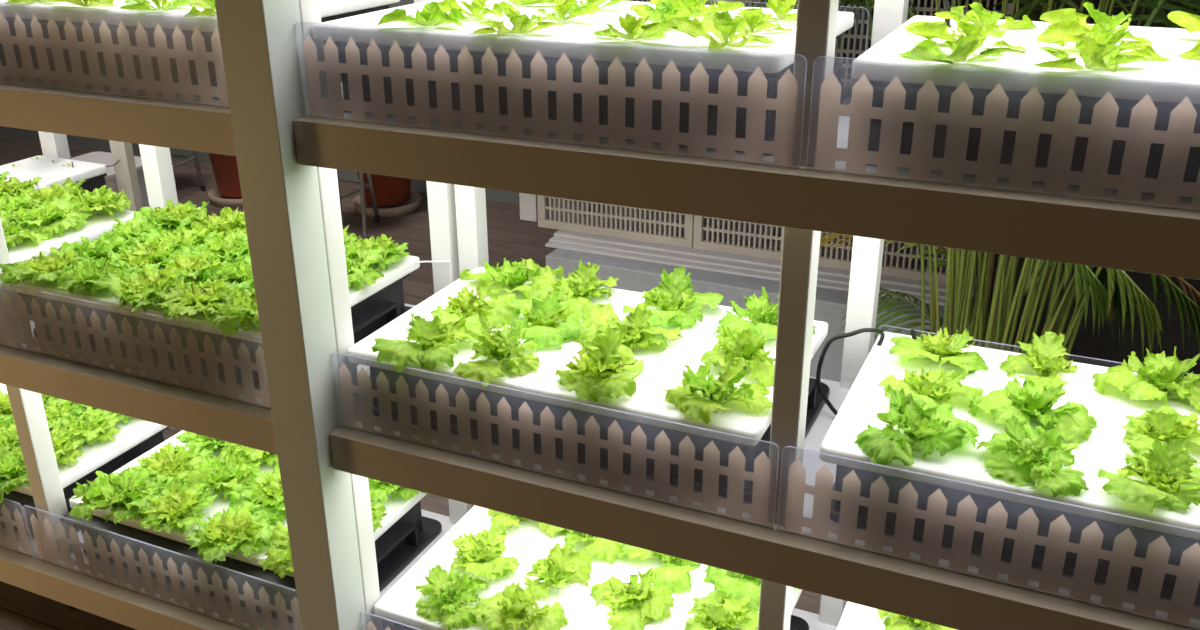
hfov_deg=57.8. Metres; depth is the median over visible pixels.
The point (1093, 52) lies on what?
lettuce
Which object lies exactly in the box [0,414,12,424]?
lettuce
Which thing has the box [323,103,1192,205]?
shelf
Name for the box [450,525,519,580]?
lettuce
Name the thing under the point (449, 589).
lettuce
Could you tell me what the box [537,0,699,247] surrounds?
lattice screen
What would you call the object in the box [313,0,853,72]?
board
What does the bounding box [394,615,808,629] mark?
water tank
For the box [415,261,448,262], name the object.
pipe
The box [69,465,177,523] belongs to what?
lettuce
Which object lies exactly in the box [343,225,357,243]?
lettuce
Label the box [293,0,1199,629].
rack
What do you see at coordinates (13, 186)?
lettuce
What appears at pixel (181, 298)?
lettuce
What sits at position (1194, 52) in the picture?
lettuce
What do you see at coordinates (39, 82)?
shelf
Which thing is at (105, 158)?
table
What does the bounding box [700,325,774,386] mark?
lettuce
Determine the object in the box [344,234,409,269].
lettuce
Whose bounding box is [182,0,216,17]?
lettuce
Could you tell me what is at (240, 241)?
lettuce
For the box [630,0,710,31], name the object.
lettuce
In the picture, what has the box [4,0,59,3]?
lettuce
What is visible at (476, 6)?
lettuce
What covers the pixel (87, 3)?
lettuce
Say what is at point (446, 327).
lettuce
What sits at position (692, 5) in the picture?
lettuce
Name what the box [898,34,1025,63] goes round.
lettuce
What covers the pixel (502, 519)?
lettuce
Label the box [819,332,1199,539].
board
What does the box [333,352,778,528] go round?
fence panel
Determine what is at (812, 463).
shelf
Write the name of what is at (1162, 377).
lettuce
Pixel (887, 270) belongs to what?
lattice screen
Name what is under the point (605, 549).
lettuce
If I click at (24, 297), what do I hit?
water tank
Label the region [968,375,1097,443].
lettuce
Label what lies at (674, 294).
lettuce
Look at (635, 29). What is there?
lettuce
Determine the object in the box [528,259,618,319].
lettuce
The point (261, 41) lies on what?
upright post
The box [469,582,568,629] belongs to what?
lettuce
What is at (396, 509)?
board
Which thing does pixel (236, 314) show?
lettuce
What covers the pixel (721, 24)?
lettuce
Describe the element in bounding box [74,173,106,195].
water tank
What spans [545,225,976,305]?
bench
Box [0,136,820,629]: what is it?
floor
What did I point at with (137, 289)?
lettuce
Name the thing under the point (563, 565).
lettuce
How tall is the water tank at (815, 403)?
0.122 m
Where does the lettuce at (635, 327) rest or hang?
on the board at (662, 371)
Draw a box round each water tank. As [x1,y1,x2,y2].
[0,5,388,97]
[0,427,168,540]
[18,293,31,313]
[28,273,412,388]
[60,494,441,623]
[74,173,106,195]
[333,33,851,154]
[370,366,829,501]
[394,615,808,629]
[830,464,1199,605]
[868,80,1199,197]
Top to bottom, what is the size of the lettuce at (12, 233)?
0.063 m
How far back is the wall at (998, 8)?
3.44 m
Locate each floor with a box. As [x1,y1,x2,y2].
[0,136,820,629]
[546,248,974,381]
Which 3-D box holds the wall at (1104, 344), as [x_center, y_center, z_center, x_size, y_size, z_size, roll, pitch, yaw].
[3.417,-0.628,1.919,5.000,3.160,0.100,10,25,22]
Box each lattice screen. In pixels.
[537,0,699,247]
[693,0,873,270]
[881,0,1012,285]
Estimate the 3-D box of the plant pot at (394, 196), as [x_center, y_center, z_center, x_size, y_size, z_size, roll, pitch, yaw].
[-1.162,-0.780,5.861,0.382,0.419,0.382,10,25,22]
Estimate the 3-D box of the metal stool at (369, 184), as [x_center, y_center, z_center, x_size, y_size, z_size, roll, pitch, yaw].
[-1.371,-0.757,5.532,0.356,0.638,0.356,10,25,22]
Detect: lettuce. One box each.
[0,171,9,179]
[0,176,41,197]
[0,192,40,213]
[0,210,46,247]
[0,241,96,284]
[0,390,47,426]
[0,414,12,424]
[0,421,49,455]
[0,445,29,503]
[3,195,91,239]
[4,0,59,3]
[9,398,84,427]
[12,422,88,465]
[13,177,84,208]
[44,396,54,406]
[48,396,101,409]
[50,185,131,218]
[55,0,115,6]
[56,257,134,294]
[56,406,120,450]
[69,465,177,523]
[75,229,139,266]
[96,265,190,311]
[98,238,194,272]
[106,411,133,422]
[107,211,176,246]
[119,0,188,9]
[130,441,212,485]
[135,480,217,534]
[136,224,217,251]
[138,199,208,229]
[152,275,249,322]
[159,244,238,283]
[175,431,225,452]
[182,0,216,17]
[182,448,261,498]
[185,506,283,562]
[186,206,246,242]
[191,231,248,260]
[196,255,253,291]
[207,287,259,336]
[218,441,278,465]
[225,465,285,521]
[233,223,247,244]
[236,247,249,263]
[257,521,293,577]
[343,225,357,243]
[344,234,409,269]
[345,244,384,289]
[368,478,426,502]
[370,499,386,531]
[371,306,481,371]
[377,1,469,25]
[415,564,488,629]
[430,278,520,328]
[438,0,516,18]
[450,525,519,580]
[453,321,538,385]
[459,258,564,299]
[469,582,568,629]
[470,8,562,34]
[487,509,548,533]
[507,0,554,4]
[509,292,581,348]
[524,543,591,598]
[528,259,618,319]
[532,0,606,20]
[545,524,623,563]
[551,0,629,11]
[555,327,643,401]
[574,301,682,369]
[589,567,674,629]
[593,13,677,39]
[617,544,700,592]
[622,266,723,329]
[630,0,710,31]
[650,0,744,16]
[664,358,771,423]
[668,11,775,50]
[684,589,758,629]
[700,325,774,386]
[703,566,760,612]
[713,287,815,338]
[732,11,792,32]
[736,0,796,20]
[854,384,979,465]
[877,365,983,408]
[878,609,956,629]
[889,327,988,373]
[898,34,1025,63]
[905,15,1027,50]
[935,2,1037,36]
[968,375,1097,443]
[976,415,1089,497]
[999,331,1077,388]
[1033,36,1149,72]
[1037,20,1171,59]
[1040,2,1151,42]
[1090,346,1199,411]
[1098,438,1199,512]
[1121,405,1199,463]
[1168,11,1199,45]
[1177,43,1199,57]
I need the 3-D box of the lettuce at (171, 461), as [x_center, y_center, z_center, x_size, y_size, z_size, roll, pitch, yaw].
[-1.094,0.375,2.758,0.187,0.071,0.201,7,24,17]
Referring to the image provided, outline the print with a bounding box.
[366,621,390,629]
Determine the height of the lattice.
0.810 m
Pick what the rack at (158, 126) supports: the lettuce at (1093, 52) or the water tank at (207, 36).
the water tank at (207, 36)
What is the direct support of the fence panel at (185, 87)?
on the rack at (158, 126)
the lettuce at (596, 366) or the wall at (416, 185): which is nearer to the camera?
the lettuce at (596, 366)
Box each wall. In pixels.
[0,0,553,206]
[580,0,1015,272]
[988,0,1199,375]
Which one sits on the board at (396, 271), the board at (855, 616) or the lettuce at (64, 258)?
the lettuce at (64, 258)
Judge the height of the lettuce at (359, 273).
0.072 m
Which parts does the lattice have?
rail, upright rail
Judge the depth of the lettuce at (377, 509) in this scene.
2.55 m
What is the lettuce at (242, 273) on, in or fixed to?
on the board at (396, 271)
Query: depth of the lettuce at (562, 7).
1.82 m
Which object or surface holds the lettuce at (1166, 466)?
on the board at (1105, 449)
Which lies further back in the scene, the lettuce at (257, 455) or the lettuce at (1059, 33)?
the lettuce at (257, 455)
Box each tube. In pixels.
[910,329,916,339]
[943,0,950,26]
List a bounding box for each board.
[0,0,399,31]
[0,155,107,189]
[0,383,167,495]
[4,221,419,343]
[7,209,133,263]
[69,430,427,576]
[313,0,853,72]
[347,267,827,445]
[374,506,801,629]
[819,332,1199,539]
[836,601,922,629]
[851,15,1199,104]
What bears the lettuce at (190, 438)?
on the board at (396, 509)
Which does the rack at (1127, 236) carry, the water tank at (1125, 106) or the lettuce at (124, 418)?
the water tank at (1125, 106)
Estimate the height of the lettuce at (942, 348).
0.066 m
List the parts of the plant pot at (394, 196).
pot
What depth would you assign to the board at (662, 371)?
1.98 m
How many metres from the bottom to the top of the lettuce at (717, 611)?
0.087 m
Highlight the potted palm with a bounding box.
[743,0,1199,360]
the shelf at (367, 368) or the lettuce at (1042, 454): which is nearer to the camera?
the lettuce at (1042, 454)
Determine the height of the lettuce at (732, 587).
0.099 m
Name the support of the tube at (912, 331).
on the board at (1105, 449)
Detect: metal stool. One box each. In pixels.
[171,151,205,190]
[337,169,379,228]
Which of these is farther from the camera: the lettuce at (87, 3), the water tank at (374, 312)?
the water tank at (374, 312)
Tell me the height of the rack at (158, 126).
2.000 m
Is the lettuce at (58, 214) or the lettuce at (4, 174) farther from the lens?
the lettuce at (4, 174)
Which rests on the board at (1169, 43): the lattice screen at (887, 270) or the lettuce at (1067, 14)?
the lettuce at (1067, 14)
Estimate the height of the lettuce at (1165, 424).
0.071 m
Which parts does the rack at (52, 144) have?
white post, angle post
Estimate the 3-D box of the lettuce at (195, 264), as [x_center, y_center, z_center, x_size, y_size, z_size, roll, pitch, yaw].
[-0.893,-0.106,2.378,0.186,0.065,0.202,9,25,22]
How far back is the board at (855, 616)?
2.24 m
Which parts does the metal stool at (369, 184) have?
leg, leg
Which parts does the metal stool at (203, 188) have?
leg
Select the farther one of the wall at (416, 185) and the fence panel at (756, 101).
the wall at (416, 185)
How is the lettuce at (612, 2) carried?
on the board at (582, 27)
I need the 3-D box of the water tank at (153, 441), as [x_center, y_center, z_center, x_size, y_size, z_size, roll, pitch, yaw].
[-1.657,0.385,3.064,0.818,0.122,0.503,10,25,22]
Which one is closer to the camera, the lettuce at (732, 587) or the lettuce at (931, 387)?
the lettuce at (931, 387)
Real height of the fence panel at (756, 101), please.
0.156 m
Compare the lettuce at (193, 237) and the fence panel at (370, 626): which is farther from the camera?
the lettuce at (193, 237)
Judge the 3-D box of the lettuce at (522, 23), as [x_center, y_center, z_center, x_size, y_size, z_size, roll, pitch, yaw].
[-0.137,-0.460,1.700,0.137,0.037,0.126,-17,28,-34]
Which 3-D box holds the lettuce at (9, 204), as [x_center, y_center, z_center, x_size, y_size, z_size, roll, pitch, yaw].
[-1.519,-0.273,2.783,0.169,0.065,0.171,17,28,35]
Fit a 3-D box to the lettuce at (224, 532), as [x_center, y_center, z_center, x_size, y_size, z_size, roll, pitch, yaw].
[-0.835,0.492,2.473,0.200,0.075,0.220,2,23,5]
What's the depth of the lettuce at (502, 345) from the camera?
1.96 m
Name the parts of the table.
lid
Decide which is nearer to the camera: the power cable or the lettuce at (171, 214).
the power cable
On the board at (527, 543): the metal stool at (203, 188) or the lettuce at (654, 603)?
the lettuce at (654, 603)
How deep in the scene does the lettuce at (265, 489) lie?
2.62 m
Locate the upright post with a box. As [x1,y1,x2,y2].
[215,0,366,629]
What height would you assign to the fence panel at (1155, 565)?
0.156 m
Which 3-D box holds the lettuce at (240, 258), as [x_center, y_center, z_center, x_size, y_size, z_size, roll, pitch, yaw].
[-0.709,-0.129,2.437,0.180,0.060,0.169,3,23,9]
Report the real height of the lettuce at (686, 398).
0.082 m
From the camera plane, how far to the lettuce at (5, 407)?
3.03 m
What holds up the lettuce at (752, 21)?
on the board at (582, 27)
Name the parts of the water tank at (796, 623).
tank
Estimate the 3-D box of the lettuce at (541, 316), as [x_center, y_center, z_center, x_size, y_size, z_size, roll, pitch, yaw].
[-0.105,-0.011,2.117,0.143,0.086,0.207,-3,23,-7]
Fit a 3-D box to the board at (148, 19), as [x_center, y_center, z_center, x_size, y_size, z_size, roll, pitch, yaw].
[-0.876,-0.649,2.242,0.776,0.025,0.500,10,25,22]
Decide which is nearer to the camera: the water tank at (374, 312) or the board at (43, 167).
the water tank at (374, 312)
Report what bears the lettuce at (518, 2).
on the board at (582, 27)
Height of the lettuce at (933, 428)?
0.093 m
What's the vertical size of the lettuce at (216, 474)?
0.083 m
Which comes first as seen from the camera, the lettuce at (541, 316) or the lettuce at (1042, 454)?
the lettuce at (1042, 454)
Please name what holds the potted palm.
on the floor at (511, 238)
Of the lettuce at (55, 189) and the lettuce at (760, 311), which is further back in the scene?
the lettuce at (55, 189)
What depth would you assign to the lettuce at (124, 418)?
3.01 m
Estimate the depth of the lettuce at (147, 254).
2.43 m
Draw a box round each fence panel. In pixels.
[0,2,228,107]
[0,283,270,409]
[0,498,34,557]
[23,505,301,629]
[295,22,806,167]
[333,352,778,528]
[362,611,421,629]
[777,446,1199,629]
[806,56,1199,210]
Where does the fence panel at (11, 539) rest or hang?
on the rack at (158, 126)
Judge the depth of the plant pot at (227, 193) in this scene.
5.94 m
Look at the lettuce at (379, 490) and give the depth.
2.64 m
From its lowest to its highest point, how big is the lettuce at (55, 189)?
0.063 m
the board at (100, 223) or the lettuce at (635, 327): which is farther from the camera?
the board at (100, 223)
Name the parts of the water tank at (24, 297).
tank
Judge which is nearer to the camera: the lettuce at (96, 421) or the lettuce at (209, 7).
the lettuce at (209, 7)
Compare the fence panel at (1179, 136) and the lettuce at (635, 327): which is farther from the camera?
the lettuce at (635, 327)
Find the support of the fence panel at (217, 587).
on the rack at (158, 126)
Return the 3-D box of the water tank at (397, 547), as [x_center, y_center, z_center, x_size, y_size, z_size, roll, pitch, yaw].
[-0.859,0.522,2.730,0.789,0.122,0.503,10,25,22]
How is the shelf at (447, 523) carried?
attached to the rack at (158, 126)
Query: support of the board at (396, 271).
on the water tank at (374, 312)
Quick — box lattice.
[557,1,983,276]
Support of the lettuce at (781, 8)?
on the board at (582, 27)
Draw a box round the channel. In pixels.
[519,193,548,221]
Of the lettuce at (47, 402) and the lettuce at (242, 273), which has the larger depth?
the lettuce at (47, 402)
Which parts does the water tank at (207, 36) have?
tank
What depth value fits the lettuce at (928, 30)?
1.56 m
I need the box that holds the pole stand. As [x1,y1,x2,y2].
[359,172,367,239]
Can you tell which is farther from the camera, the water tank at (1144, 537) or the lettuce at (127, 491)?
the lettuce at (127, 491)
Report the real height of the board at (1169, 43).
0.025 m
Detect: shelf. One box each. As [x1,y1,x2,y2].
[2,509,454,629]
[4,76,342,103]
[8,303,415,402]
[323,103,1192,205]
[356,377,1199,624]
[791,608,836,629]
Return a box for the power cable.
[816,328,884,414]
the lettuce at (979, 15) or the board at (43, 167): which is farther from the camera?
the board at (43, 167)
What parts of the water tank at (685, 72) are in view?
tank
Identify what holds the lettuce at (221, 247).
on the board at (396, 271)
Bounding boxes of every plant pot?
[208,153,242,207]
[352,172,421,217]
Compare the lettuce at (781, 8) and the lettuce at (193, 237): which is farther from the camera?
the lettuce at (193, 237)
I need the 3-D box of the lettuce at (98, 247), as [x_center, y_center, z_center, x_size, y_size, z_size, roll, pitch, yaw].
[-1.146,-0.152,2.495,0.164,0.062,0.162,8,24,18]
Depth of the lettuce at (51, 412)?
3.02 m
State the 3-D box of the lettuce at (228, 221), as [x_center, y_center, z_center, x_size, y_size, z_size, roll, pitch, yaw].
[-0.916,-0.226,2.659,0.185,0.069,0.201,-21,31,-40]
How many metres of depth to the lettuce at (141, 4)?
1.99 m
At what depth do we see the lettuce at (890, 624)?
2.19 m
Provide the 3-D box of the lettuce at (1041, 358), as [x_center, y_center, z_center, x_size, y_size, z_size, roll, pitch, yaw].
[0.791,0.073,1.925,0.137,0.071,0.160,0,23,0]
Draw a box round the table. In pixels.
[71,152,148,206]
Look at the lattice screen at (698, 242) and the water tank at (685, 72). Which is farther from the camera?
the lattice screen at (698, 242)
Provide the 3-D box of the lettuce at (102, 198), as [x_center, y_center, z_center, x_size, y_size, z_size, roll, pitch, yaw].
[-1.312,-0.297,2.829,0.200,0.071,0.186,7,24,17]
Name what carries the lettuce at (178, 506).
on the board at (396, 509)
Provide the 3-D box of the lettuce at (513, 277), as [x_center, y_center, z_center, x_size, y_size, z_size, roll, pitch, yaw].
[-0.171,-0.092,2.332,0.197,0.068,0.215,-18,29,-36]
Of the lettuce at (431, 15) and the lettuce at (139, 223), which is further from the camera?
the lettuce at (139, 223)
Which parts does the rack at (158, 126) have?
post, post, post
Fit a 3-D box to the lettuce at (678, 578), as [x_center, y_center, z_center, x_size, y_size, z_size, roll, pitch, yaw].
[0.130,0.518,2.406,0.193,0.070,0.210,6,24,14]
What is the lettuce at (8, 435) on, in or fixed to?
on the board at (136, 431)
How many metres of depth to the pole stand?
5.16 m
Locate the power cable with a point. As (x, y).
(849, 334)
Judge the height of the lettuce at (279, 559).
0.074 m
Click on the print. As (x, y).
(370, 626)
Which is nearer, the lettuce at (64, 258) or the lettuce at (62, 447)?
the lettuce at (64, 258)
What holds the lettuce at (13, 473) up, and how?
on the board at (136, 431)
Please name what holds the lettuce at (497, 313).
on the board at (662, 371)
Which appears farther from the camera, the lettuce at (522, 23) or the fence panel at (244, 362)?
the fence panel at (244, 362)
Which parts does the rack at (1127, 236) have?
post, post, back guard, post, post, back guard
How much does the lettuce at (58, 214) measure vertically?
0.075 m
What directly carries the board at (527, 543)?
on the water tank at (796, 623)
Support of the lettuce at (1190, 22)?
on the board at (1169, 43)
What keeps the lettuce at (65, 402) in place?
on the board at (136, 431)
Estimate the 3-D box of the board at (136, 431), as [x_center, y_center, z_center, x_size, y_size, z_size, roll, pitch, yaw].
[-1.660,0.307,3.055,0.805,0.025,0.463,10,25,22]
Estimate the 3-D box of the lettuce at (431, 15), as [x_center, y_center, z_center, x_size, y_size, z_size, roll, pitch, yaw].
[-0.290,-0.492,1.777,0.150,0.037,0.126,-10,25,-21]
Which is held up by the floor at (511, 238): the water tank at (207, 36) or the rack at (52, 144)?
the rack at (52, 144)
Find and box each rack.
[0,0,472,629]
[38,131,175,428]
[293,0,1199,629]
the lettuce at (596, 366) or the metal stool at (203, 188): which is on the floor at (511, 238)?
the metal stool at (203, 188)

